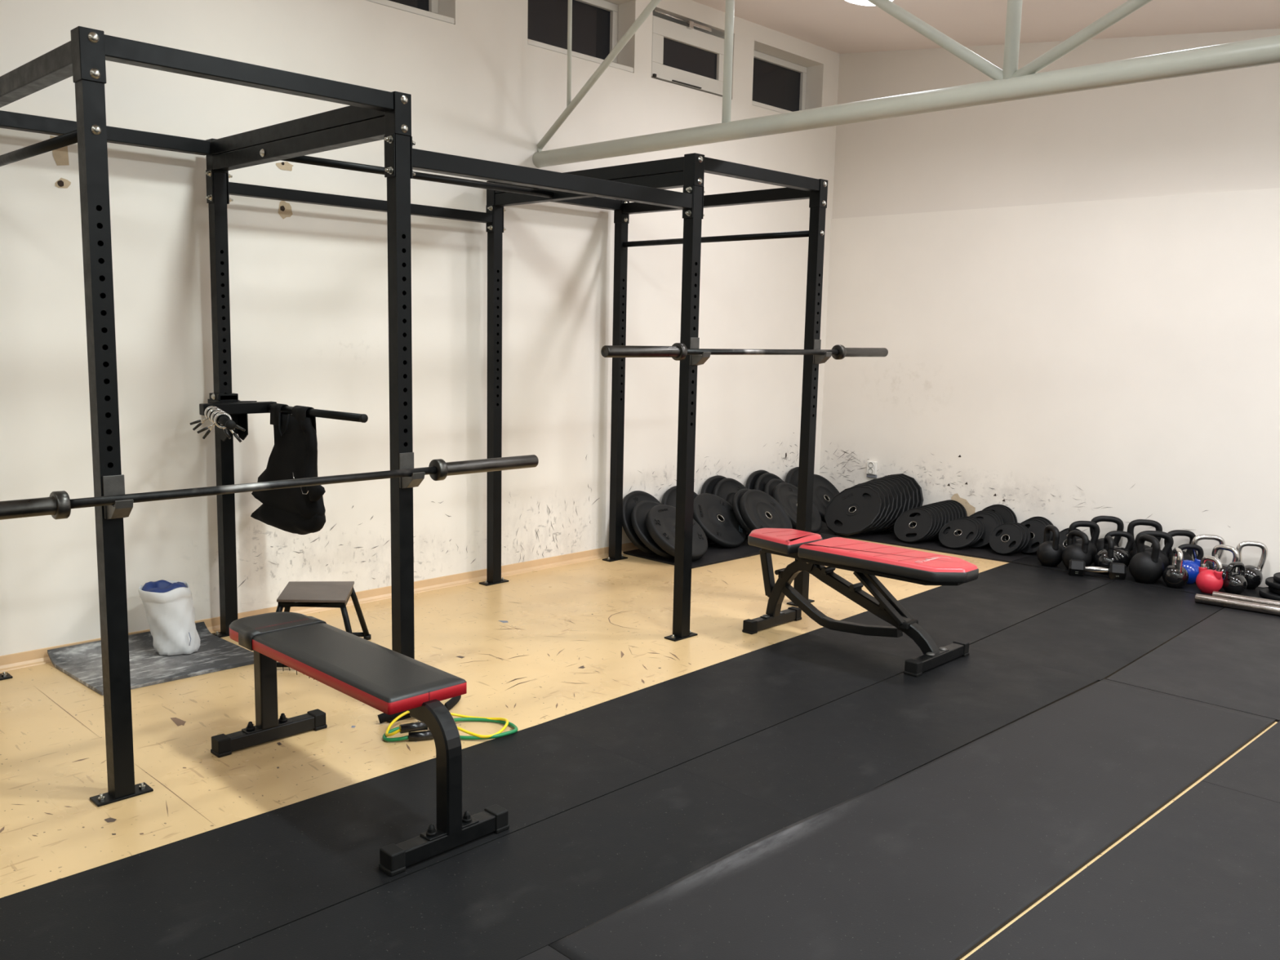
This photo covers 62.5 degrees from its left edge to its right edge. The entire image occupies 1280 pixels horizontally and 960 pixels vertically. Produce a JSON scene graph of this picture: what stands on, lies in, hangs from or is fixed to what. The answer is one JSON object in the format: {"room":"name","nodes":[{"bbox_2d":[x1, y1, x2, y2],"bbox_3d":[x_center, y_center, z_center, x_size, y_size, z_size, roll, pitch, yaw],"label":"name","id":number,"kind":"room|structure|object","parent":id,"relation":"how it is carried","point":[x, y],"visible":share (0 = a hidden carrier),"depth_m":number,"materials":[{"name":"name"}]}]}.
{"room":"gym","nodes":[
{"label":"gym","id":0,"kind":"room"},
{"bbox_2d":[0,0,839,655],"bbox_3d":[-2.485,-0.999,4.466,0.222,3.740,11.180,9,11,44],"label":"wall","id":1,"kind":"structure","parent":0,"point":[308,304],"depth_m":5.43,"materials":[{"name":"paint"}]},
{"bbox_2d":[0,542,638,671],"bbox_3d":[-2.458,0.741,4.598,0.030,0.060,11.090,9,11,44],"label":"baseboard","id":2,"kind":"structure","parent":1,"relation":"attached to","point":[38,656],"depth_m":5.84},
{"bbox_2d":[365,0,454,24],"bbox_3d":[-1.350,-2.623,5.372,0.203,0.431,0.841,9,11,44],"label":"window","id":3,"kind":"structure","parent":1,"relation":"in","point":[428,8],"depth_m":5.57,"materials":[{"name":"white"}]},
{"bbox_2d":[527,0,633,72],"bbox_3d":[-0.407,-2.737,6.332,0.203,0.431,0.858,9,11,44],"label":"window","id":4,"kind":"structure","parent":1,"relation":"in","point":[594,22],"depth_m":6.45,"materials":[{"name":"white"}]},
{"bbox_2d":[651,9,724,97],"bbox_3d":[0.293,-2.820,7.029,0.225,0.431,0.806,9,11,44],"label":"window","id":5,"kind":"structure","parent":1,"relation":"in","point":[686,56],"depth_m":6.94,"materials":[{"name":"white"}]},
{"bbox_2d":[751,50,806,113],"bbox_3d":[1.017,-2.909,7.782,0.203,0.431,0.841,9,11,44],"label":"window","id":6,"kind":"structure","parent":1,"relation":"in","point":[779,85],"depth_m":7.88,"materials":[{"name":"white"}]},
{"bbox_2d":[0,537,1277,959],"bbox_3d":[0.559,1.297,1.750,8.440,0.121,11.220,9,11,44],"label":"floor","id":7,"kind":"structure","parent":0,"point":[535,647],"depth_m":4.11,"materials":[{"name":"brown"}]},
{"bbox_2d":[47,621,253,695],"bbox_3d":[-2.077,0.757,4.545,0.584,0.058,0.695,9,11,44],"label":"mat","id":8,"kind":"object","parent":7,"relation":"on","point":[82,662],"visible":0.8,"depth_m":4.52,"materials":[{"name":"fabric"}]},
{"bbox_2d":[137,579,199,655],"bbox_3d":[-2.075,0.600,4.658,0.243,0.311,0.212,0,8,-11],"label":"bag","id":9,"kind":"object","parent":8,"relation":"on","point":[168,605],"visible":1,"depth_m":4.59,"materials":[{"name":"white"}]},
{"bbox_2d":[275,581,371,667],"bbox_3d":[-1.436,0.634,4.687,0.424,0.292,0.515,0,8,-9],"label":"step","id":10,"kind":"structure","parent":7,"relation":"on","point":[295,593],"depth_m":4.62,"materials":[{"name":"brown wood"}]},
{"bbox_2d":[0,723,660,959],"bbox_3d":[-0.845,1.025,3.005,0.606,0.010,1.990,9,11,44],"label":"rubber mat","id":11,"kind":"object","parent":7,"relation":"on","point":[202,895],"visible":1,"depth_m":2.85,"materials":[{"name":"rubber"}]},
{"bbox_2d":[210,611,509,876],"bbox_3d":[-0.929,0.754,3.323,1.180,0.455,0.426,9,11,44],"label":"bench","id":12,"kind":"object","parent":7,"relation":"on","point":[389,682],"visible":1,"depth_m":3.11,"materials":[{"name":"leather"}]},
{"bbox_2d":[0,26,827,806],"bbox_3d":[-0.856,-0.373,4.875,1.538,2.260,3.728,9,11,44],"label":"power rack","id":13,"kind":"object","parent":7,"relation":"on","point":[372,114],"visible":1,"depth_m":4.15,"materials":[{"name":"metal"}]},
{"bbox_2d":[102,474,133,519],"bbox_3d":[-1.551,0.051,3.114,0.150,0.129,0.060,9,11,44],"label":"hook","id":14,"kind":"object","parent":13,"relation":"attached to","point":[113,485],"visible":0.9,"depth_m":3.10,"materials":[{"name":"metal"}]},
{"bbox_2d":[199,392,368,441],"bbox_3d":[-1.677,-0.243,4.529,0.923,0.211,0.616,9,11,44],"label":"station","id":15,"kind":"object","parent":13,"relation":"attached to","point":[238,410],"visible":0.91,"depth_m":4.76,"materials":[{"name":"black paint"}]},
{"bbox_2d":[196,412,241,442],"bbox_3d":[-1.684,-0.211,4.221,0.173,0.120,0.047,0,8,-12],"label":"spring collar","id":16,"kind":"object","parent":15,"relation":"attached to","point":[217,415],"visible":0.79,"depth_m":4.21,"materials":[{"name":"silver metal"}]},
{"bbox_2d":[250,403,325,534],"bbox_3d":[-1.603,-0.054,4.820,0.676,0.584,0.138,9,11,44],"label":"vest","id":17,"kind":"object","parent":15,"relation":"hanging from","point":[300,510],"visible":0.91,"depth_m":4.71,"materials":[{"name":"black fabric"}]},
{"bbox_2d":[399,452,425,488],"bbox_3d":[-0.845,-0.034,3.833,0.150,0.129,0.060,9,11,44],"label":"hook","id":18,"kind":"object","parent":13,"relation":"attached to","point":[406,460],"visible":0.77,"depth_m":3.81,"materials":[{"name":"metal"}]},
{"bbox_2d":[0,454,538,519],"bbox_3d":[-1.188,0.017,3.423,0.079,0.079,2.200,9,11,44],"label":"barbell","id":19,"kind":"object","parent":18,"relation":"on","point":[59,504],"visible":1,"depth_m":3.34,"materials":[{"name":"metal"}]},
{"bbox_2d":[689,337,711,365],"bbox_3d":[0.256,-0.595,4.885,0.150,0.129,0.060,9,11,44],"label":"hook","id":20,"kind":"object","parent":13,"relation":"attached to","point":[695,360],"visible":0.91,"depth_m":4.86,"materials":[{"name":"metal"}]},
{"bbox_2d":[813,339,831,364],"bbox_3d":[0.941,-0.679,5.582,0.150,0.129,0.060,9,11,44],"label":"hook","id":21,"kind":"object","parent":13,"relation":"attached to","point":[817,359],"visible":0.83,"depth_m":5.56,"materials":[{"name":"metal"}]},
{"bbox_2d":[600,342,888,360],"bbox_3d":[0.621,-0.632,5.203,0.079,0.079,2.200,9,11,44],"label":"barbell","id":22,"kind":"object","parent":21,"relation":"on","point":[677,351],"visible":1,"depth_m":4.91,"materials":[{"name":"metal"}]},
{"bbox_2d":[377,695,461,723],"bbox_3d":[-0.808,0.863,4.015,0.136,0.052,0.394,7,10,34],"label":"strap","id":23,"kind":"object","parent":7,"relation":"on","point":[383,717],"visible":0.33,"depth_m":3.93,"materials":[{"name":"black"}]},
{"bbox_2d":[385,710,508,737],"bbox_3d":[-0.699,0.880,3.838,0.438,0.059,0.222,0,8,-6],"label":"tube","id":24,"kind":"object","parent":7,"relation":"on","point":[419,726],"visible":0.67,"depth_m":3.75,"materials":[{"name":"yellow"}]},
{"bbox_2d":[382,717,518,742],"bbox_3d":[-0.684,0.900,3.838,0.478,0.033,0.208,1,8,-5],"label":"tube","id":25,"kind":"object","parent":7,"relation":"on","point":[426,735],"visible":0.67,"depth_m":3.75,"materials":[{"name":"green"}]},
{"bbox_2d":[200,766,803,959],"bbox_3d":[-0.411,1.086,2.636,0.552,0.010,2.060,9,11,44],"label":"rubber mat","id":26,"kind":"object","parent":7,"relation":"on","point":[513,895],"visible":0.89,"depth_m":2.79,"materials":[{"name":"rubber"}]},
{"bbox_2d":[517,945,570,959],"bbox_3d":[-0.743,1.230,1.557,2.127,0.010,0.694,-6,11,-43],"label":"rubber mat","id":27,"kind":"object","parent":7,"relation":"on","point":[547,953],"visible":1,"depth_m":2.46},
{"bbox_2d":[622,532,839,568],"bbox_3d":[0.675,0.449,7.345,0.620,0.012,1.620,9,11,44],"label":"mat","id":28,"kind":"object","parent":7,"relation":"on","point":[715,553],"visible":0.29,"depth_m":6.97,"materials":[{"name":"rubber"}]},
{"bbox_2d":[622,490,661,555],"bbox_3d":[0.045,0.280,6.946,0.259,0.399,0.450,8,10,40],"label":"bumper plate","id":29,"kind":"object","parent":28,"relation":"on","point":[632,499],"visible":0.27,"depth_m":6.83,"materials":[{"name":"black rubber"}]},
{"bbox_2d":[631,500,674,559],"bbox_3d":[0.133,0.321,6.869,0.334,0.343,0.451,6,10,33],"label":"bumper plate","id":30,"kind":"object","parent":28,"relation":"on","point":[639,512],"visible":0.27,"depth_m":6.74,"materials":[{"name":"black rubber"}]},
{"bbox_2d":[645,504,675,556],"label":"bumper plate","id":31,"kind":"object","parent":28,"relation":"on","point":[660,519],"depth_m":6.72,"materials":[{"name":"black rubber"}]},
{"bbox_2d":[661,485,710,541],"bbox_3d":[0.326,0.248,7.234,0.265,0.395,0.450,8,11,42],"label":"bumper plate","id":32,"kind":"object","parent":28,"relation":"on","point":[668,498],"visible":0.06,"depth_m":7.19,"materials":[{"name":"black rubber"}]},
{"bbox_2d":[692,519,707,560],"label":"bumper plate","id":33,"kind":"object","parent":28,"relation":"on","point":[700,542],"depth_m":6.82,"materials":[{"name":"black rubber"}]},
{"bbox_2d":[700,475,726,493],"bbox_3d":[0.591,0.189,7.564,0.179,0.434,0.450,8,10,40],"label":"bumper plate","id":34,"kind":"object","parent":28,"relation":"on","point":[708,485],"visible":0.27,"depth_m":7.50,"materials":[{"name":"black rubber"}]},
{"bbox_2d":[693,493,746,547],"bbox_3d":[0.544,0.276,7.262,0.337,0.337,0.450,8,11,42],"label":"bumper plate","id":35,"kind":"object","parent":28,"relation":"on","point":[717,517],"visible":0.91,"depth_m":7.22,"materials":[{"name":"black rubber"}]},
{"bbox_2d":[712,478,749,537],"bbox_3d":[0.684,0.201,7.566,0.233,0.413,0.450,8,11,41],"label":"bumper plate","id":36,"kind":"object","parent":28,"relation":"on","point":[726,489],"visible":0.23,"depth_m":7.55,"materials":[{"name":"black rubber"}]},
{"bbox_2d":[732,488,751,533],"bbox_3d":[0.831,0.254,7.406,0.317,0.357,0.450,8,10,40],"label":"bumper plate","id":37,"kind":"object","parent":28,"relation":"on","point":[735,500],"visible":0.15,"depth_m":7.28,"materials":[{"name":"black rubber"}]},
{"bbox_2d":[745,470,768,489],"bbox_3d":[0.940,0.147,7.913,0.171,0.436,0.450,8,10,40],"label":"bumper plate","id":38,"kind":"object","parent":28,"relation":"on","point":[751,480],"visible":0.09,"depth_m":7.83,"materials":[{"name":"black rubber"}]},
{"bbox_2d":[739,489,792,530],"bbox_3d":[0.882,0.260,7.361,0.334,0.360,0.450,8,10,40],"label":"bumper plate","id":39,"kind":"object","parent":28,"relation":"on","point":[758,509],"visible":0.84,"depth_m":7.35,"materials":[{"name":"black rubber"}]},
{"bbox_2d":[753,472,782,491],"bbox_3d":[1.010,0.162,7.880,0.227,0.416,0.450,8,11,41],"label":"bumper plate","id":40,"kind":"object","parent":28,"relation":"on","point":[762,479],"visible":0.17,"depth_m":7.84,"materials":[{"name":"black rubber"}]},
{"bbox_2d":[764,479,795,529],"bbox_3d":[1.091,0.191,7.832,0.297,0.375,0.450,6,9,32],"label":"bumper plate","id":41,"kind":"object","parent":28,"relation":"on","point":[771,484],"visible":0.09,"depth_m":7.80,"materials":[{"name":"black rubber"}]},
{"bbox_2d":[772,482,822,533],"bbox_3d":[1.159,0.210,7.768,0.337,0.357,0.450,7,10,36],"label":"bumper plate","id":42,"kind":"object","parent":28,"relation":"on","point":[786,494],"visible":0.58,"depth_m":7.73,"materials":[{"name":"black rubber"}]},
{"bbox_2d":[542,626,942,772],"bbox_3d":[0.545,0.852,4.454,0.652,0.010,2.040,9,11,44],"label":"rubber mat","id":43,"kind":"object","parent":7,"relation":"on","point":[662,726],"visible":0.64,"depth_m":4.24,"materials":[{"name":"rubber"}]},
{"bbox_2d":[817,520,835,534],"bbox_3d":[1.440,0.350,8.167,0.560,0.012,0.625,9,11,44],"label":"mat","id":44,"kind":"object","parent":7,"relation":"on","point":[824,529],"visible":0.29,"depth_m":7.92,"materials":[{"name":"black rubber"}]},
{"bbox_2d":[785,466,799,487],"bbox_3d":[1.283,0.116,8.226,0.206,0.424,0.450,8,11,41],"label":"bumper plate","id":45,"kind":"object","parent":44,"relation":"on","point":[792,477],"visible":0.03,"depth_m":8.16,"materials":[{"name":"black rubber"}]},
{"bbox_2d":[813,474,839,523],"bbox_3d":[1.428,0.154,8.151,0.316,0.374,0.450,8,10,40],"label":"bumper plate","id":46,"kind":"object","parent":44,"relation":"on","point":[824,491],"visible":0.52,"depth_m":8.16,"materials":[{"name":"black rubber"}]},
{"bbox_2d":[742,528,978,676],"bbox_3d":[1.025,0.545,4.999,1.180,0.488,0.479,9,11,44],"label":"bench","id":47,"kind":"object","parent":7,"relation":"on","point":[867,560],"visible":1,"depth_m":4.88,"materials":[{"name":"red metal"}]},
{"bbox_2d":[676,648,1098,818],"bbox_3d":[1.051,0.919,4.057,0.628,0.010,2.030,9,11,44],"label":"rubber mat","id":48,"kind":"object","parent":7,"relation":"on","point":[806,765],"visible":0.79,"depth_m":3.90,"materials":[{"name":"rubber"}]},
{"bbox_2d":[548,679,1275,959],"bbox_3d":[1.134,1.018,3.312,3.079,0.025,0.678,-6,11,-43],"label":"rubber mat","id":49,"kind":"object","parent":7,"relation":"on","point":[931,861],"visible":1,"depth_m":3.02,"materials":[{"name":"rubber"}]},
{"bbox_2d":[835,530,1036,562],"bbox_3d":[2.114,0.454,7.532,1.297,0.012,0.605,9,11,44],"label":"mat","id":50,"kind":"object","parent":7,"relation":"on","point":[884,537],"visible":0.57,"depth_m":7.37,"materials":[{"name":"rubber"}]},
{"bbox_2d":[824,485,882,535],"bbox_3d":[1.573,0.224,7.790,0.450,0.337,0.303,9,11,42],"label":"plate","id":51,"kind":"object","parent":50,"relation":"on","point":[866,513],"visible":1,"depth_m":7.78,"materials":[{"name":"rubber"}]},
{"bbox_2d":[835,484,885,534],"bbox_3d":[1.609,0.216,7.807,0.439,0.355,0.297,9,11,43],"label":"plate","id":52,"kind":"object","parent":50,"relation":"on","point":[866,496],"visible":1,"depth_m":7.75,"materials":[{"name":"rubber"}]},
{"bbox_2d":[854,482,890,533],"bbox_3d":[1.645,0.209,7.825,0.439,0.365,0.284,8,10,39],"label":"plate","id":53,"kind":"object","parent":50,"relation":"on","point":[884,491],"visible":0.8,"depth_m":7.71,"materials":[{"name":"rubber"}]},
{"bbox_2d":[861,480,894,534],"bbox_3d":[1.680,0.203,7.842,0.450,0.368,0.264,9,11,43],"label":"plate","id":54,"kind":"object","parent":50,"relation":"on","point":[886,488],"visible":0.09,"depth_m":7.72,"materials":[{"name":"rubber"}]},
{"bbox_2d":[865,480,898,533],"bbox_3d":[1.716,0.197,7.859,0.450,0.380,0.251,8,11,41],"label":"plate","id":55,"kind":"object","parent":50,"relation":"on","point":[892,488],"visible":0.09,"depth_m":7.74,"materials":[{"name":"rubber"}]},
{"bbox_2d":[871,478,902,533],"bbox_3d":[1.752,0.191,7.877,0.448,0.391,0.239,8,10,40],"label":"plate","id":56,"kind":"object","parent":50,"relation":"on","point":[896,488],"visible":0.05,"depth_m":7.76,"materials":[{"name":"rubber"}]},
{"bbox_2d":[877,476,906,532],"bbox_3d":[1.787,0.185,7.894,0.226,0.399,0.448,-6,11,-42],"label":"plate","id":57,"kind":"object","parent":50,"relation":"on","point":[901,488],"visible":0.1,"depth_m":7.78,"materials":[{"name":"rubber"}]},
{"bbox_2d":[879,475,911,532],"bbox_3d":[1.823,0.180,7.911,0.213,0.404,0.449,-6,11,-43],"label":"plate","id":58,"kind":"object","parent":50,"relation":"on","point":[906,488],"visible":0.07,"depth_m":7.81,"materials":[{"name":"rubber"}]},
{"bbox_2d":[884,475,915,531],"bbox_3d":[1.859,0.176,7.929,0.448,0.411,0.202,8,10,40],"label":"plate","id":59,"kind":"object","parent":50,"relation":"on","point":[906,482],"visible":0.02,"depth_m":7.83,"materials":[{"name":"rubber"}]},
{"bbox_2d":[887,474,919,530],"bbox_3d":[1.894,0.171,7.946,0.446,0.419,0.190,8,10,39],"label":"plate","id":60,"kind":"object","parent":50,"relation":"on","point":[914,488],"visible":0.04,"depth_m":7.85,"materials":[{"name":"rubber"}]},
{"bbox_2d":[890,473,923,506],"bbox_3d":[1.930,0.167,7.964,0.443,0.425,0.179,8,10,38],"label":"plate","id":61,"kind":"object","parent":50,"relation":"on","point":[917,485],"visible":0.06,"depth_m":7.86,"materials":[{"name":"rubber"}]},
{"bbox_2d":[893,508,933,542],"bbox_3d":[1.953,0.325,7.535,0.286,0.230,0.194,8,10,40],"label":"plate","id":62,"kind":"object","parent":50,"relation":"on","point":[924,522],"visible":1,"depth_m":7.52,"materials":[{"name":"rubber"}]},
{"bbox_2d":[906,506,936,542],"bbox_3d":[1.984,0.320,7.554,0.286,0.236,0.186,9,11,43],"label":"plate","id":63,"kind":"object","parent":50,"relation":"on","point":[930,511],"visible":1,"depth_m":7.51,"materials":[{"name":"rubber"}]},
{"bbox_2d":[910,506,940,542],"bbox_3d":[2.014,0.316,7.573,0.286,0.241,0.179,9,11,43],"label":"plate","id":64,"kind":"object","parent":50,"relation":"on","point":[938,520],"visible":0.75,"depth_m":7.50,"materials":[{"name":"rubber"}]},
{"bbox_2d":[938,518,978,548],"bbox_3d":[2.227,0.374,7.375,0.216,0.190,0.275,-5,10,-37],"label":"plate","id":65,"kind":"object","parent":50,"relation":"on","point":[950,540],"visible":1,"depth_m":7.37,"materials":[{"name":"rubber"}]},
{"bbox_2d":[943,517,981,547],"bbox_3d":[2.253,0.369,7.393,0.211,0.195,0.276,-5,10,-39],"label":"plate","id":66,"kind":"object","parent":50,"relation":"on","point":[971,535],"visible":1,"depth_m":7.35,"materials":[{"name":"rubber"}]},
{"bbox_2d":[960,512,999,547],"bbox_3d":[2.378,0.353,7.415,0.290,0.226,0.192,9,11,43],"label":"plate","id":67,"kind":"object","parent":50,"relation":"on","point":[989,522],"visible":0.38,"depth_m":7.38,"materials":[{"name":"rubber"}]},
{"bbox_2d":[982,505,1014,546],"bbox_3d":[2.503,0.323,7.453,0.120,0.283,0.300,-6,11,-43],"label":"plate","id":68,"kind":"object","parent":50,"relation":"on","point":[1006,514],"visible":0.32,"depth_m":7.43,"materials":[{"name":"rubber"}]},
{"bbox_2d":[988,523,1023,555],"bbox_3d":[2.490,0.402,7.173,0.141,0.203,0.228,-6,11,-41],"label":"plate","id":69,"kind":"object","parent":50,"relation":"on","point":[997,544],"visible":1,"depth_m":7.16,"materials":[{"name":"rubber"}]},
{"bbox_2d":[995,523,1026,554],"bbox_3d":[2.522,0.400,7.189,0.140,0.203,0.228,-6,11,-43],"label":"plate","id":70,"kind":"object","parent":50,"relation":"on","point":[1024,534],"visible":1,"depth_m":7.14,"materials":[{"name":"rubber"}]},
{"bbox_2d":[1020,519,1046,554],"bbox_3d":[2.674,0.388,7.213,0.142,0.228,0.250,-6,11,-43],"label":"plate","id":71,"kind":"object","parent":50,"relation":"on","point":[1037,527],"visible":0.57,"depth_m":7.18,"materials":[{"name":"rubber"}]},
{"bbox_2d":[840,562,1113,646],"bbox_3d":[1.959,0.675,5.942,0.712,0.010,2.080,9,11,44],"label":"rubber mat","id":72,"kind":"object","parent":7,"relation":"on","point":[1005,596],"visible":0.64,"depth_m":5.88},
{"bbox_2d":[968,580,1224,680],"bbox_3d":[2.458,0.745,5.517,0.684,0.010,2.040,9,11,44],"label":"rubber mat","id":73,"kind":"object","parent":7,"relation":"on","point":[1100,632],"visible":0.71,"depth_m":5.35,"materials":[{"name":"rubber"}]},
{"bbox_2d":[964,781,1279,959],"bbox_3d":[0.606,1.229,1.780,0.990,0.010,4.300,9,11,44],"label":"rubber mat","id":74,"kind":"object","parent":7,"relation":"on","point":[1199,879],"visible":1,"depth_m":2.78,"materials":[{"name":"rubber"}]},
{"bbox_2d":[1010,553,1267,599],"bbox_3d":[3.590,0.675,6.185,2.717,0.012,0.498,9,11,44],"label":"mat","id":75,"kind":"object","parent":7,"relation":"on","point":[1033,561],"visible":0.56,"depth_m":6.50,"materials":[{"name":"black rubber"}]},
{"bbox_2d":[1036,524,1063,566],"bbox_3d":[2.663,0.424,6.834,0.166,0.265,0.166,9,11,44],"label":"kettlebell","id":76,"kind":"object","parent":75,"relation":"on","point":[1049,553],"visible":1,"depth_m":6.78,"materials":[{"name":"black metal"}]},
{"bbox_2d":[1052,528,1081,550],"bbox_3d":[2.872,0.430,7.076,0.115,0.191,0.210,-6,11,-42],"label":"plate","id":77,"kind":"object","parent":75,"relation":"on","point":[1063,534],"visible":0.25,"depth_m":7.10,"materials":[{"name":"rubber"}]},
{"bbox_2d":[1062,529,1091,569],"bbox_3d":[2.784,0.449,6.713,0.176,0.255,0.176,9,11,44],"label":"kettlebell","id":78,"kind":"object","parent":75,"relation":"on","point":[1073,551],"visible":0.91,"depth_m":6.66,"materials":[{"name":"black metal"}]},
{"bbox_2d":[1068,520,1099,566],"bbox_3d":[2.883,0.410,6.857,0.182,0.295,0.182,9,11,44],"label":"kettlebell","id":79,"kind":"object","parent":75,"relation":"on","point":[1092,543],"visible":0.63,"depth_m":6.82,"materials":[{"name":"black metal"}]},
{"bbox_2d":[1068,559,1126,579],"bbox_3d":[2.838,0.555,6.548,0.325,0.094,0.108,4,8,18],"label":"dumbbell","id":80,"kind":"object","parent":75,"relation":"on","point":[1116,571],"visible":1,"depth_m":6.53,"materials":[{"name":"black metal"}]},
{"bbox_2d":[1089,515,1124,551],"bbox_3d":[3.053,0.393,6.912,0.177,0.321,0.177,-2,9,-22],"label":"kettlebell","id":81,"kind":"object","parent":75,"relation":"on","point":[1100,544],"visible":0.42,"depth_m":6.88,"materials":[{"name":"black metal"}]},
{"bbox_2d":[1093,535,1121,574],"bbox_3d":[2.948,0.471,6.640,0.160,0.239,0.160,9,11,44],"label":"kettlebell","id":82,"kind":"object","parent":75,"relation":"on","point":[1108,555],"visible":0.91,"depth_m":6.59,"materials":[{"name":"black metal"}]},
{"bbox_2d":[1103,530,1133,567],"bbox_3d":[3.060,0.451,6.750,0.160,0.253,0.160,9,11,44],"label":"kettlebell","id":83,"kind":"object","parent":75,"relation":"on","point":[1124,553],"visible":0.61,"depth_m":6.71,"materials":[{"name":"black metal"}]},
{"bbox_2d":[1127,519,1162,559],"bbox_3d":[3.224,0.415,6.752,0.170,0.330,0.170,-2,9,-23],"label":"kettlebell","id":84,"kind":"object","parent":75,"relation":"on","point":[1132,524],"visible":0.44,"depth_m":6.73,"materials":[{"name":"black metal"}]},
{"bbox_2d":[1128,533,1164,583],"bbox_3d":[3.090,0.478,6.420,0.194,0.291,0.194,9,11,44],"label":"kettlebell","id":85,"kind":"object","parent":75,"relation":"on","point":[1144,566],"visible":1,"depth_m":6.36,"materials":[{"name":"black metal"}]},
{"bbox_2d":[1134,530,1173,568],"bbox_3d":[3.201,0.459,6.576,0.187,0.290,0.187,-2,9,-22],"label":"kettlebell","id":86,"kind":"object","parent":75,"relation":"on","point":[1163,553],"visible":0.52,"depth_m":6.54,"materials":[{"name":"black metal"}]},
{"bbox_2d":[1162,546,1188,588],"bbox_3d":[3.208,0.523,6.305,0.142,0.239,0.142,9,11,44],"label":"kettlebell","id":87,"kind":"object","parent":75,"relation":"on","point":[1175,575],"visible":1,"depth_m":6.26,"materials":[{"name":"black metal"}]},
{"bbox_2d":[1164,529,1195,565],"bbox_3d":[3.378,0.457,6.605,0.170,0.294,0.170,9,11,44],"label":"kettlebell","id":88,"kind":"object","parent":75,"relation":"on","point":[1187,555],"visible":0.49,"depth_m":6.57,"materials":[{"name":"black metal"}]},
{"bbox_2d":[1177,543,1204,583],"bbox_3d":[3.344,0.508,6.426,0.146,0.241,0.146,9,11,44],"label":"kettlebell","id":89,"kind":"object","parent":75,"relation":"on","point":[1192,567],"visible":0.58,"depth_m":6.39,"materials":[{"name":"blue"}]},
{"bbox_2d":[1191,533,1225,569],"bbox_3d":[3.487,0.478,6.484,0.155,0.292,0.155,-3,9,-31],"label":"kettlebell","id":90,"kind":"object","parent":75,"relation":"on","point":[1204,536],"visible":0.41,"depth_m":6.45,"materials":[{"name":"silver metal"}]},
{"bbox_2d":[1195,555,1222,594],"bbox_3d":[3.345,0.553,6.184,0.142,0.219,0.142,9,11,44],"label":"kettlebell","id":91,"kind":"object","parent":75,"relation":"on","point":[1207,581],"visible":0.98,"depth_m":6.14,"materials":[{"name":"red"}]},
{"bbox_2d":[1211,544,1239,587],"bbox_3d":[3.513,0.517,6.338,0.144,0.256,0.144,5,9,25],"label":"kettlebell","id":92,"kind":"object","parent":75,"relation":"on","point":[1215,551],"visible":0.52,"depth_m":6.30,"materials":[{"name":"silver metal"}]},
{"bbox_2d":[1222,561,1247,595],"bbox_3d":[3.480,0.572,6.166,0.130,0.192,0.130,9,11,44],"label":"kettlebell","id":93,"kind":"object","parent":75,"relation":"on","point":[1233,583],"visible":0.97,"depth_m":6.13,"materials":[{"name":"black metal"}]},
{"bbox_2d":[1235,540,1267,589],"bbox_3d":[3.659,0.507,6.320,0.144,0.287,0.144,-2,9,-22],"label":"kettlebell","id":94,"kind":"object","parent":75,"relation":"on","point":[1253,575],"visible":0.76,"depth_m":6.28,"materials":[{"name":"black metal"}]},
{"bbox_2d":[1258,586,1279,600],"bbox_3d":[3.752,0.667,6.093,0.300,0.030,0.300,9,11,44],"label":"plate","id":95,"kind":"object","parent":75,"relation":"on","point":[1264,592],"visible":0.84,"depth_m":6.08,"materials":[{"name":"rubber"}]},
{"bbox_2d":[1106,607,1279,722],"bbox_3d":[2.949,0.819,5.068,0.692,0.010,2.004,9,11,44],"label":"rubber mat","id":96,"kind":"object","parent":7,"relation":"on","point":[1230,659],"visible":0.8,"depth_m":4.79,"materials":[{"name":"rubber"}]},
{"bbox_2d":[1194,593,1279,616],"bbox_3d":[3.971,0.778,5.293,2.140,0.073,0.080,8,10,39],"label":"barbell","id":97,"kind":"object","parent":7,"relation":"on","point":[1200,598],"visible":1,"depth_m":5.81,"materials":[{"name":"metal"}]},
{"bbox_2d":[1201,720,1279,803],"bbox_3d":[2.468,1.021,3.551,0.814,0.010,0.848,9,11,44],"label":"rubber mat","id":98,"kind":"object","parent":7,"relation":"on","point":[1255,770],"visible":1,"depth_m":3.62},
{"bbox_2d":[1212,591,1279,606],"bbox_3d":[4.111,0.771,5.369,2.140,0.073,0.080,8,10,39],"label":"barbell","id":99,"kind":"object","parent":7,"relation":"on","point":[1252,599],"visible":0.56,"depth_m":5.91,"materials":[{"name":"metal"}]},
{"bbox_2d":[691,0,1279,53],"bbox_3d":[0.623,-1.943,1.303,8.820,1.147,11.580,9,11,44],"label":"ceiling","id":100,"kind":"structure","parent":0,"point":[838,26],"depth_m":6.60,"materials":[{"name":"paint"}]},
{"bbox_2d":[532,0,1279,167],"bbox_3d":[2.424,-1.941,3.161,8.405,1.199,0.088,9,11,44],"label":"roof truss","id":101,"kind":"object","parent":100,"relation":"attached to","point":[1009,83],"visible":1,"depth_m":4.30,"materials":[{"name":"metal"}]},
{"bbox_2d":[819,28,1279,587],"bbox_3d":[4.559,-1.002,5.542,8.820,3.755,0.214,9,11,44],"label":"wall","id":102,"kind":"structure","parent":0,"point":[1073,299],"depth_m":7.04,"materials":[{"name":"paint"}]},
{"bbox_2d":[866,460,877,478],"bbox_3d":[1.800,-0.082,8.192,0.084,0.127,0.030,9,11,44],"label":"wall socket","id":103,"kind":"object","parent":102,"relation":"attached to","point":[872,466],"visible":1,"depth_m":8.18,"materials":[{"name":"white plastic"}]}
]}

